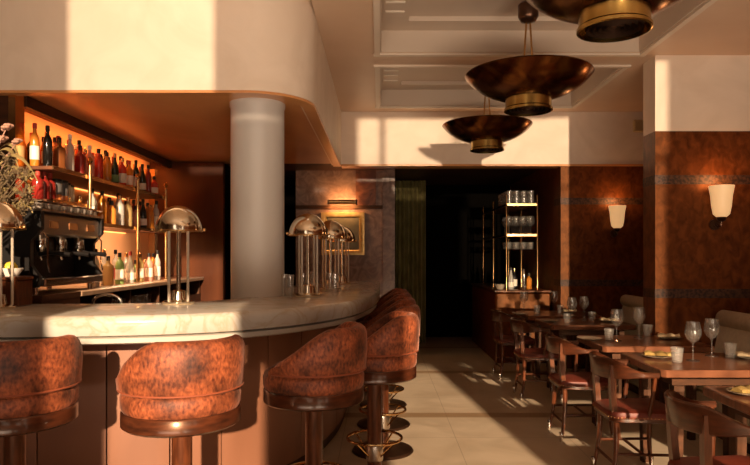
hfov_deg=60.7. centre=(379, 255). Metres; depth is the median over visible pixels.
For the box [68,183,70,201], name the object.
canister
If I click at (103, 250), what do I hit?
bottle
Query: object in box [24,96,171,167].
trim
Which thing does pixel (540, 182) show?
wall
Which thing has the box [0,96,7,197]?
wall
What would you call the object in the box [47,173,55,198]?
bottle
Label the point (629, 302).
banquette
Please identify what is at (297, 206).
trim
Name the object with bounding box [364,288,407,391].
bar stool
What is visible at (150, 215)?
bottle
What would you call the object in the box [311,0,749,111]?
ceiling
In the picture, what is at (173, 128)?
ceiling
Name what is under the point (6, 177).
flowers
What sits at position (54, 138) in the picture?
bottle
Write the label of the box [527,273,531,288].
bottle
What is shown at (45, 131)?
bottle
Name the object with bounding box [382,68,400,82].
ceiling vent
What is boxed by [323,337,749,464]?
floor
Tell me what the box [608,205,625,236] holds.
wall sconce
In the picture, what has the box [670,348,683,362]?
tumbler
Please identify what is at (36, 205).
coffee cup
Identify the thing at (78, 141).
bottle
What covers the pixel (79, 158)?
bottle
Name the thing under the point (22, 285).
storage box
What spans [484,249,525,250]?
shelf
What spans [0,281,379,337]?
countertop
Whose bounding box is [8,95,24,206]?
trim
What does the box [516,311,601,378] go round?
dining table
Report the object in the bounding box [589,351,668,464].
dining chair
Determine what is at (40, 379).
bar stool
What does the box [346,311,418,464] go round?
bar stool
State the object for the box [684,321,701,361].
wine glass
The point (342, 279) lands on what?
table lamp
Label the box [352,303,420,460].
bar stool
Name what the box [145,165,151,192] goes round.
bottle
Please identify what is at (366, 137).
wall header
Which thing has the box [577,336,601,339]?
plate
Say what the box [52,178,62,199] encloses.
bottle
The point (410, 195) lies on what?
curtain
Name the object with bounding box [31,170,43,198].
bottle
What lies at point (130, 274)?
bottle
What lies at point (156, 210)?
bottle
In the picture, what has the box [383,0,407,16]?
ceiling vent
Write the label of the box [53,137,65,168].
bottle
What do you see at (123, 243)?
wall niche
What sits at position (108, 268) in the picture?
bottle
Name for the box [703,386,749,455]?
dining table
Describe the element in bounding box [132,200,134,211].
bottle
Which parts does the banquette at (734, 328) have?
backrest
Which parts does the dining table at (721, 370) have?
leg, leg, leg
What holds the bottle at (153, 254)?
on the bar cabinet
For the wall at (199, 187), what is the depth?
8.00 m
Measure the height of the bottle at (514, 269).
0.290 m
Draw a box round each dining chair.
[490,309,535,379]
[510,317,562,400]
[545,333,616,441]
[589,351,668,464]
[664,390,749,464]
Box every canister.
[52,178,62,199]
[62,180,68,200]
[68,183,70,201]
[71,185,74,201]
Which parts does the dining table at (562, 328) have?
leg, leg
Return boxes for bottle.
[25,143,26,165]
[26,133,31,164]
[29,123,39,165]
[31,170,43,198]
[40,137,43,165]
[41,131,52,165]
[41,171,49,198]
[43,125,51,165]
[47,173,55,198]
[53,137,56,147]
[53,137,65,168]
[66,134,73,170]
[74,145,85,173]
[75,140,82,153]
[77,196,82,203]
[86,145,94,176]
[87,189,96,215]
[92,249,99,286]
[95,149,102,178]
[97,191,106,222]
[100,249,105,284]
[103,152,111,180]
[103,256,113,285]
[107,197,113,207]
[107,201,115,223]
[112,153,118,182]
[112,250,117,283]
[114,193,119,208]
[115,253,123,283]
[116,195,123,224]
[118,158,126,185]
[123,253,127,282]
[124,197,131,225]
[126,160,133,186]
[126,251,134,282]
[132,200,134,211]
[132,206,139,226]
[133,160,138,187]
[134,260,135,281]
[139,164,145,190]
[139,253,143,281]
[140,199,146,227]
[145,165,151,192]
[145,253,152,280]
[146,205,153,227]
[151,253,154,279]
[152,176,157,193]
[153,201,158,226]
[154,250,160,279]
[508,267,513,289]
[513,268,516,288]
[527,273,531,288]
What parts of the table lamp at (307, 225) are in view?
rod, rod, stem, lamp shade, rod, rod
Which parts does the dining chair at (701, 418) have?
rail, seat, arm post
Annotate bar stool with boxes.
[0,334,82,464]
[115,334,244,464]
[263,321,366,464]
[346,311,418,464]
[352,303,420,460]
[356,292,411,410]
[357,297,415,430]
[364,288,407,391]
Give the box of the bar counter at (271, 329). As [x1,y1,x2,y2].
[0,281,379,464]
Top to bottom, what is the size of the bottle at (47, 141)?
0.320 m
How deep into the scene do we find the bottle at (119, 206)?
6.03 m
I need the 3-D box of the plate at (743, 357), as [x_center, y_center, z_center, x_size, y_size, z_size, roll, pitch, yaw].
[2.532,0.692,4.380,0.204,0.017,0.204,0,0,0]
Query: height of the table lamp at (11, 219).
0.635 m
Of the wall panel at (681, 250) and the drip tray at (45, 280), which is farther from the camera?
the wall panel at (681, 250)
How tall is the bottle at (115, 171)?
0.305 m
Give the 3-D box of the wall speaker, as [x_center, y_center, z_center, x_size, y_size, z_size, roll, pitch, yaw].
[3.339,-1.669,8.222,0.170,0.160,0.056,0,0,0]
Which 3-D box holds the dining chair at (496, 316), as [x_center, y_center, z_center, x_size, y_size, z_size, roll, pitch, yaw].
[1.582,1.049,7.679,0.514,0.807,0.526,0,0,-2]
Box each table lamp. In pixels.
[0,201,26,309]
[150,206,205,304]
[286,214,329,296]
[312,220,348,289]
[327,227,356,283]
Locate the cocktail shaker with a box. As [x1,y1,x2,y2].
[521,269,526,288]
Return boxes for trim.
[0,90,340,166]
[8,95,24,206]
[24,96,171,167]
[149,169,155,258]
[296,205,382,208]
[341,164,642,168]
[373,0,716,56]
[374,65,630,108]
[554,198,642,285]
[643,175,749,297]
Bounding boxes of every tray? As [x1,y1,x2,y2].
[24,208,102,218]
[40,275,102,286]
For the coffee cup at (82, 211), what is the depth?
4.93 m
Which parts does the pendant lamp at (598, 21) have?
lamp shade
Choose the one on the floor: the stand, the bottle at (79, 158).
the stand
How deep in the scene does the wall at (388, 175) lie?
9.40 m
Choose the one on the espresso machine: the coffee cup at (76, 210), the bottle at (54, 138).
the coffee cup at (76, 210)
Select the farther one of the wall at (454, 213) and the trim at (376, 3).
the wall at (454, 213)
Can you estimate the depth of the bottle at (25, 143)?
4.88 m
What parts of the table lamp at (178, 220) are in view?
rod, rod, lamp shade, stem, rod, rod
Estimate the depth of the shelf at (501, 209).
9.54 m
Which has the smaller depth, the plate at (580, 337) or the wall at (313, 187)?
the plate at (580, 337)
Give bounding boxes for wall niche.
[25,112,149,263]
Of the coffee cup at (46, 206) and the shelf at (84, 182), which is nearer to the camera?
the coffee cup at (46, 206)
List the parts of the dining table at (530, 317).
leg, leg, leg, leg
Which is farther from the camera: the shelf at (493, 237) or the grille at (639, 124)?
the shelf at (493, 237)
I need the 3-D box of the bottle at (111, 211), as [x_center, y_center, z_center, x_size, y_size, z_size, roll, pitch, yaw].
[-2.460,-0.395,5.860,0.086,0.220,0.086,0,0,-26]
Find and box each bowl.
[2,268,23,275]
[495,284,505,288]
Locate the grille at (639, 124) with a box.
[636,121,642,129]
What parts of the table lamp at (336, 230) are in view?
rod, rod, stem, lamp shade, rod, rod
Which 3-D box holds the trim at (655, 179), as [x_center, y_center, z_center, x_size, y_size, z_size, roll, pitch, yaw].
[3.023,-0.180,6.063,0.954,1.140,0.274,0,0,0]
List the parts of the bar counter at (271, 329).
panel, panel, panel, edge moulding, panel, panel, panel, panel, panel, panel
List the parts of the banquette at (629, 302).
backrest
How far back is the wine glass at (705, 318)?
4.46 m
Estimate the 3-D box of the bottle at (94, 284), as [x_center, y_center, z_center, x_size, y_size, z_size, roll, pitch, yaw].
[-2.400,0.100,5.400,0.068,0.320,0.068,0,0,-22]
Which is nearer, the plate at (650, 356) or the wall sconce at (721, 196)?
the plate at (650, 356)
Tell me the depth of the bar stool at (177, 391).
2.69 m
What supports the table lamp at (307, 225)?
on the bar counter at (271, 329)
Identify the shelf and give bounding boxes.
[25,157,167,281]
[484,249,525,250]
[487,206,532,213]
[492,236,529,238]
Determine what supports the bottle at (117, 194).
on the shelf at (84, 182)
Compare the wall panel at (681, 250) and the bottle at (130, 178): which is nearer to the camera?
the wall panel at (681, 250)
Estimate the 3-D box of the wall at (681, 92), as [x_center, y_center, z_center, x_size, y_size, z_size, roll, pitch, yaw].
[3.025,-1.508,6.065,0.950,0.703,0.270,0,0,0]
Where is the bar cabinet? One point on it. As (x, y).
(157, 289)
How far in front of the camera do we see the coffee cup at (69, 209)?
4.72 m
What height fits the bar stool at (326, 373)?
1.090 m
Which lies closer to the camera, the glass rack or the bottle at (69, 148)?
the bottle at (69, 148)
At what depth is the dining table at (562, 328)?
6.55 m
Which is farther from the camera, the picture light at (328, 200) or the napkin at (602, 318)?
the picture light at (328, 200)
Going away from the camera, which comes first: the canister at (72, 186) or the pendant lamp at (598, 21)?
the pendant lamp at (598, 21)
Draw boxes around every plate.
[539,319,558,321]
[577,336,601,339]
[642,353,672,358]
[655,336,680,338]
[697,385,743,390]
[726,387,749,395]
[733,354,749,358]
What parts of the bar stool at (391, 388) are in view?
backrest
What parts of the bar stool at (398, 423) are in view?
backrest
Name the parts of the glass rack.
post, post, post, post, edge rail, edge rail, post, post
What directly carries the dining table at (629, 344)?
on the floor
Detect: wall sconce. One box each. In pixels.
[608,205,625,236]
[708,184,734,229]
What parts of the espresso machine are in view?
panel, button panel, cup rail, button panel, panel, button panel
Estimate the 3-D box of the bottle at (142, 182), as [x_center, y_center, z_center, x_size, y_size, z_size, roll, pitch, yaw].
[-2.510,-0.818,6.758,0.078,0.305,0.078,0,0,14]
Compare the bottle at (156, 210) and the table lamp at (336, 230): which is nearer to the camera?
the table lamp at (336, 230)
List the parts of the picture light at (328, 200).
lamp shade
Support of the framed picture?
attached to the wall at (313, 187)
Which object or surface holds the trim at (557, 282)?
attached to the wall panel at (584, 247)
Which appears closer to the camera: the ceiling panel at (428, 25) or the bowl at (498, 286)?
the ceiling panel at (428, 25)
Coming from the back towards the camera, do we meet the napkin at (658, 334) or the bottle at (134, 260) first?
the bottle at (134, 260)
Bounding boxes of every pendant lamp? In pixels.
[442,96,532,153]
[465,0,594,116]
[526,0,682,42]
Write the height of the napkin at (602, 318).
0.032 m
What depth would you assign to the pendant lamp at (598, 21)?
3.28 m
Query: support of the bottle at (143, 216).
on the shelf at (84, 182)
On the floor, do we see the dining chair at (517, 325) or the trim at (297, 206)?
the dining chair at (517, 325)
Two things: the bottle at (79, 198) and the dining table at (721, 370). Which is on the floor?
the dining table at (721, 370)
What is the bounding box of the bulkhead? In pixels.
[0,0,340,164]
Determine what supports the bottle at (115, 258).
on the bar cabinet
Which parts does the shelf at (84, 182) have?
edge rail, post, edge rail, edge rail, post, post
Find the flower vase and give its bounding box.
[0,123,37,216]
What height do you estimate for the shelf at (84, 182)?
1.078 m
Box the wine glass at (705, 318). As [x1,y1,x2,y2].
[703,318,719,356]
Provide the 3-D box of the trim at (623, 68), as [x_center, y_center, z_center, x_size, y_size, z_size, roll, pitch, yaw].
[1.190,-1.849,7.105,2.500,0.019,1.770,0,0,0]
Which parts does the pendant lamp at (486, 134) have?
lamp shade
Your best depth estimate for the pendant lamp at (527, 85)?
4.80 m
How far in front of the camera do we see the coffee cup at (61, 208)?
4.61 m
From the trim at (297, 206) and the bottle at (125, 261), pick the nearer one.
the bottle at (125, 261)
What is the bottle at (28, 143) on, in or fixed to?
on the shelf at (84, 182)
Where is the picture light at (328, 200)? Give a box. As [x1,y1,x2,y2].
[327,199,356,204]
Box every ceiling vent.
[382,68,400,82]
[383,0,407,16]
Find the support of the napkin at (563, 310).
on the plate
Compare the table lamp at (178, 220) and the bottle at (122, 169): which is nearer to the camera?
the table lamp at (178, 220)
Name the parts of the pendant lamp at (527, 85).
rod, lamp shade, rod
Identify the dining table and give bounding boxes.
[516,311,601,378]
[535,319,636,397]
[576,335,713,439]
[620,353,749,461]
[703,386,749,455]
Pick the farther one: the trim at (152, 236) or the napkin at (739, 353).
the trim at (152, 236)
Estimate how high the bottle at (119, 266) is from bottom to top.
0.290 m
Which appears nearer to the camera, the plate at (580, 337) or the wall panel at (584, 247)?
the plate at (580, 337)
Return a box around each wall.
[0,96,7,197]
[150,162,224,300]
[225,164,230,298]
[284,185,509,336]
[296,170,382,297]
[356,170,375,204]
[383,170,394,294]
[510,169,553,333]
[643,55,749,135]
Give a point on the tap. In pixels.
(102, 294)
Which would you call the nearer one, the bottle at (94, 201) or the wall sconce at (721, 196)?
the bottle at (94, 201)
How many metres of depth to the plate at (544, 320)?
6.88 m
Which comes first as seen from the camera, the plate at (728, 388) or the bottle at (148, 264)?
the plate at (728, 388)
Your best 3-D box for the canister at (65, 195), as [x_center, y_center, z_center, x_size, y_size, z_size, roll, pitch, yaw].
[-2.540,-0.512,5.120,0.088,0.185,0.088,0,0,0]
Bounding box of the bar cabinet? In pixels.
[38,277,203,303]
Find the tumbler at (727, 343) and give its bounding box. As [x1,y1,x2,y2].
[724,343,736,357]
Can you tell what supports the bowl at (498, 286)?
on the sideboard
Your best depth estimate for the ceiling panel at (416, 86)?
7.87 m
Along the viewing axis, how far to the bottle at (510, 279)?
8.77 m
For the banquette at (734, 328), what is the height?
0.960 m
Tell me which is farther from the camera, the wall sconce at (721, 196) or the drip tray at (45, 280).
the wall sconce at (721, 196)
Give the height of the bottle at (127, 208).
0.290 m
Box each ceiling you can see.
[25,96,330,163]
[227,164,538,184]
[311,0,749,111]
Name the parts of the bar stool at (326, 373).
seat, backrest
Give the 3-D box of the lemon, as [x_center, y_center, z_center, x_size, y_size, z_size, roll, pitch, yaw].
[-2.295,0.073,3.975,0.083,0.076,0.089,0,0,36]
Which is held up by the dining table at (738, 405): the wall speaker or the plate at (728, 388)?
the plate at (728, 388)
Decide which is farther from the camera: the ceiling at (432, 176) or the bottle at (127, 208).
the ceiling at (432, 176)
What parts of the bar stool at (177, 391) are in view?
seat, backrest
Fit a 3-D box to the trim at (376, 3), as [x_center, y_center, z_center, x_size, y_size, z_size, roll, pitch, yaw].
[1.190,-1.849,5.000,2.500,0.019,1.820,0,0,0]
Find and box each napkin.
[561,309,576,311]
[600,317,617,320]
[643,350,670,355]
[657,333,679,336]
[730,385,749,393]
[735,351,749,356]
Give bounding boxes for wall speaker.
[633,120,642,132]
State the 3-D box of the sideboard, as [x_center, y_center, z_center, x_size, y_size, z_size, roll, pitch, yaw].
[1.930,0.955,9.750,0.770,0.990,2.270,0,0,0]
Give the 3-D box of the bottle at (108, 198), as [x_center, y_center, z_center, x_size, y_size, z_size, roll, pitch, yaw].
[-2.520,-0.415,5.958,0.078,0.260,0.078,0,0,13]
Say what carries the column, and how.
on the floor
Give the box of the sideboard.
[471,283,551,362]
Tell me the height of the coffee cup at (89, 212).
0.060 m
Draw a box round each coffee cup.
[32,200,43,207]
[43,201,51,208]
[51,204,59,209]
[58,204,66,210]
[65,205,73,211]
[72,206,79,212]
[79,207,86,213]
[86,208,92,214]
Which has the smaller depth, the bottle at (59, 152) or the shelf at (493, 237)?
the bottle at (59, 152)
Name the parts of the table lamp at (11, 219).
rod, lamp shade, rod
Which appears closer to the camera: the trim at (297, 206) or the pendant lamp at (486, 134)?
the pendant lamp at (486, 134)
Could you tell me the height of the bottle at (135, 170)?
0.320 m
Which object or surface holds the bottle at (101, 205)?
on the shelf at (84, 182)
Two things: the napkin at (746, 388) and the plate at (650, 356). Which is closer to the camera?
the napkin at (746, 388)
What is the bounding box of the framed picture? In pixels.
[321,212,363,254]
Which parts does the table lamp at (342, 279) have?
rod, stem, lamp shade, rod, rod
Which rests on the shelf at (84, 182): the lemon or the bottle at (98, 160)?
the bottle at (98, 160)
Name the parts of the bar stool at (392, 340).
seat, backrest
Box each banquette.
[620,295,642,394]
[669,310,749,453]
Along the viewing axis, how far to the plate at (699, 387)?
5.21 m
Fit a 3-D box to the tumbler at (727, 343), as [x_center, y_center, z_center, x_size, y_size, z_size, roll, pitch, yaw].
[2.408,0.648,4.400,0.081,0.100,0.082,0,0,0]
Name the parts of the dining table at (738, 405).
leg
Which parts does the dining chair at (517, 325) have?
leg, leg, rail, arm post, seat, seat frame, arm post, leg, leg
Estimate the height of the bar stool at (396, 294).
1.090 m
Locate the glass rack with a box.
[482,194,538,289]
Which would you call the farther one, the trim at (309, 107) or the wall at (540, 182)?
the wall at (540, 182)
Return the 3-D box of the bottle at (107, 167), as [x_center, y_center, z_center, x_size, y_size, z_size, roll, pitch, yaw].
[-2.510,-0.810,5.883,0.078,0.290,0.078,0,0,-22]
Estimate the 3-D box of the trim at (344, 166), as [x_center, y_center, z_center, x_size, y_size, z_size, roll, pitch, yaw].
[1.500,-1.170,8.352,4.000,0.024,0.235,0,0,0]
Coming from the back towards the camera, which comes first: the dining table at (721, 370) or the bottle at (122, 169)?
the bottle at (122, 169)
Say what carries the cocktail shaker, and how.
on the sideboard
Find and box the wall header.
[341,112,642,163]
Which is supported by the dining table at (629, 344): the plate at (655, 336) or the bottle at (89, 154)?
the plate at (655, 336)
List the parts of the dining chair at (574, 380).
leg, leg, rail, arm post, seat frame, seat, arm post, leg, leg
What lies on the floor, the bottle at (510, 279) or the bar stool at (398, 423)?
the bar stool at (398, 423)
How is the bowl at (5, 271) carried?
on the storage box
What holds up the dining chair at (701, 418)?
on the floor
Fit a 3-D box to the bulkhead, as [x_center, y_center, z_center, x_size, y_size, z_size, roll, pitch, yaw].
[-2.450,-1.715,6.380,3.900,1.090,3.740,0,0,0]
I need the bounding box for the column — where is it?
[230,98,284,298]
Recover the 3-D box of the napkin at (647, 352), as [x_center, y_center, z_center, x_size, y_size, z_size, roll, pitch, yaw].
[1.915,0.666,4.420,0.170,0.032,0.096,0,0,16]
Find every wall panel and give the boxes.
[554,166,642,367]
[643,131,749,400]
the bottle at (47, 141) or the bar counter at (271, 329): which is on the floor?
the bar counter at (271, 329)
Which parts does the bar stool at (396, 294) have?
seat, backrest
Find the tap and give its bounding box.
[91,293,122,303]
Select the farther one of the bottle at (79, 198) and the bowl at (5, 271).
the bottle at (79, 198)
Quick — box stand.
[32,291,80,303]
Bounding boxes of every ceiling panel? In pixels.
[380,0,705,51]
[380,68,618,105]
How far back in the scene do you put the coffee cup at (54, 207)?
4.50 m
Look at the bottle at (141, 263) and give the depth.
6.38 m
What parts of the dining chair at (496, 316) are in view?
leg, leg, rail, seat, seat frame, leg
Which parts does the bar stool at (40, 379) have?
seat, backrest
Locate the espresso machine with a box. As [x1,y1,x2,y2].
[2,200,106,294]
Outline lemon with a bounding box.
[3,262,17,267]
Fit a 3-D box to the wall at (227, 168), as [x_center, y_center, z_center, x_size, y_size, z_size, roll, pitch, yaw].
[-3.230,0.090,8.100,2.540,2.720,6.800,0,0,0]
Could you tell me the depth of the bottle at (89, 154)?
5.52 m
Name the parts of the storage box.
lid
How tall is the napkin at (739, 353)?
0.032 m
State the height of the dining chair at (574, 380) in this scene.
0.807 m
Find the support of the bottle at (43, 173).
on the shelf at (84, 182)
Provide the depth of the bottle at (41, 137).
5.10 m
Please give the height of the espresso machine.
0.627 m
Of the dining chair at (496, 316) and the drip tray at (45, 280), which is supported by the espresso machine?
the drip tray at (45, 280)
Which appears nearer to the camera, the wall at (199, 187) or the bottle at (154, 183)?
the bottle at (154, 183)
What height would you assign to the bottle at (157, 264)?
0.320 m
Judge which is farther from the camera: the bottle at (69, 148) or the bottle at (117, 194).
the bottle at (117, 194)
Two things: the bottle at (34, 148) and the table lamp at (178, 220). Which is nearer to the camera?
the table lamp at (178, 220)
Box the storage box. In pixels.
[2,276,33,306]
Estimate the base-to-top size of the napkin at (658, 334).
0.032 m
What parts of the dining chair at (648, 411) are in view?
leg, leg, rail, arm post, seat, seat frame, leg, arm post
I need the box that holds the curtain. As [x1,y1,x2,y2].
[396,180,425,342]
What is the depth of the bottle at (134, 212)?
6.41 m

